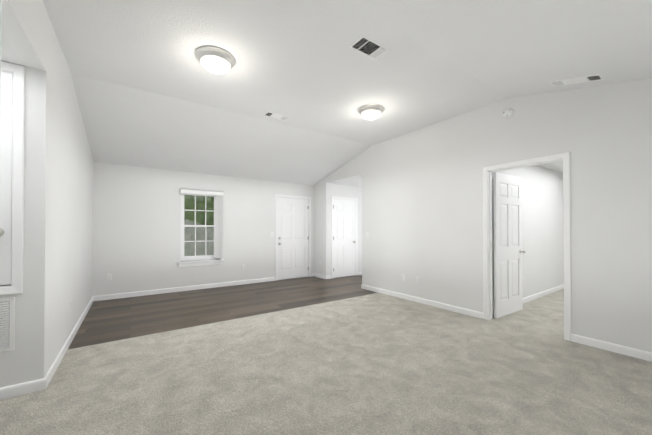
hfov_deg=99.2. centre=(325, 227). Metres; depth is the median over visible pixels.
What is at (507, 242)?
bedroom door
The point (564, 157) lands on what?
door frame
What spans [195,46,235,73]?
ceiling light
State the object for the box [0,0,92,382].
wall
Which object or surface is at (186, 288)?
baseboard
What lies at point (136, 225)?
wall
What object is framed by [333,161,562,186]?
ceiling
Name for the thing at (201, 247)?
backdrop
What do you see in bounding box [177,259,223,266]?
window sill
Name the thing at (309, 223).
door frame
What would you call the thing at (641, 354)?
baseboard
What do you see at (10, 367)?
wall
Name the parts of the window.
glass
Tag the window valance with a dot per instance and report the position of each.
(202, 192)
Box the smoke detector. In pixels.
[502,108,513,118]
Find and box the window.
[180,193,219,260]
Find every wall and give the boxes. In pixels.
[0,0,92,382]
[0,61,21,387]
[93,162,313,295]
[314,79,651,351]
[330,183,361,274]
[492,165,563,307]
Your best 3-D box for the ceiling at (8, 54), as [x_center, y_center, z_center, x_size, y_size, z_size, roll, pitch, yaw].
[-2.714,-1.341,1.265,1.655,0.210,1.150,0,0,-35]
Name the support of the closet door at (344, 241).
in the wall at (340, 190)
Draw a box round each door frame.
[0,61,24,294]
[275,194,310,280]
[331,196,357,278]
[483,152,570,340]
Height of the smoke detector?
0.140 m
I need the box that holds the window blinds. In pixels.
[214,196,222,257]
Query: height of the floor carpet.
0.126 m
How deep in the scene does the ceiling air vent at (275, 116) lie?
4.20 m
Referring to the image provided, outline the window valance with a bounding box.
[180,188,223,195]
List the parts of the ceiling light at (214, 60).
glass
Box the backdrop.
[184,195,213,255]
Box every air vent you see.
[0,297,14,352]
[263,111,288,120]
[349,35,388,59]
[548,74,604,86]
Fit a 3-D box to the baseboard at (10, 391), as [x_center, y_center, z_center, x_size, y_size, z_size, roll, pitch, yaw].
[-2.874,1.212,1.682,1.650,0.090,0.014,0,0,-35]
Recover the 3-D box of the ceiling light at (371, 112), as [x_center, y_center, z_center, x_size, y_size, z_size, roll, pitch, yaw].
[0.648,-1.618,3.984,0.384,0.158,0.384,0,0,-35]
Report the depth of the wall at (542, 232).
5.18 m
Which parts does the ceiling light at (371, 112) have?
glass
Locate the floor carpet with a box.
[0,289,651,434]
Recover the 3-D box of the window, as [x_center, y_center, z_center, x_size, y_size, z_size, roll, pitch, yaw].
[-2.681,-0.039,5.934,0.790,1.450,0.070,0,0,-35]
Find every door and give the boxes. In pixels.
[0,71,12,284]
[277,197,307,279]
[333,199,355,277]
[492,172,525,317]
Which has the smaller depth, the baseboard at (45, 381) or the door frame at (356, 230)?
the baseboard at (45, 381)
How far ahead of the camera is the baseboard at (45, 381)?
2.71 m
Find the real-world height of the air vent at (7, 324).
0.400 m
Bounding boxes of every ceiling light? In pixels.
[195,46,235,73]
[358,104,384,120]
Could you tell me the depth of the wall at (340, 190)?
7.57 m
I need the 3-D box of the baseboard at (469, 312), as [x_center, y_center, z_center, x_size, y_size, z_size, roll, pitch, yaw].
[1.487,1.234,4.873,0.014,0.090,2.462,0,0,-35]
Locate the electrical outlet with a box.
[107,274,111,279]
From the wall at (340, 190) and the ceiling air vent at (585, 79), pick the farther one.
the wall at (340, 190)
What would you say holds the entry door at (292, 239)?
in the wall at (136, 225)
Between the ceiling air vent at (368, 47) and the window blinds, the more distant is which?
the window blinds
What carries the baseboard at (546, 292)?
attached to the wall at (542, 232)
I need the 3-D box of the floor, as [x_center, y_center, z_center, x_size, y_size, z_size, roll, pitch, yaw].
[-0.488,1.346,5.951,7.385,0.120,2.530,0,0,-35]
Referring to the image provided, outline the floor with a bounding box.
[68,275,376,348]
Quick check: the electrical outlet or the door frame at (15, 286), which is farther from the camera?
the electrical outlet
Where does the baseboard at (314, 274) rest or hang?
attached to the wall at (422, 203)
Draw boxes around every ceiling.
[1,32,23,65]
[43,0,651,185]
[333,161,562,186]
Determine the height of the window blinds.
1.343 m
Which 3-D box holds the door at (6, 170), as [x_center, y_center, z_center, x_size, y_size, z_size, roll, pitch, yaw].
[-2.612,-0.370,1.911,0.618,1.577,0.173,0,0,-35]
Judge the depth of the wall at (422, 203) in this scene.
3.55 m
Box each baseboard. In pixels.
[0,379,40,399]
[41,296,93,389]
[94,277,274,300]
[313,273,326,278]
[362,284,482,318]
[493,284,563,313]
[571,333,651,361]
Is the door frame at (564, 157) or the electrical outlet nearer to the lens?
the door frame at (564, 157)

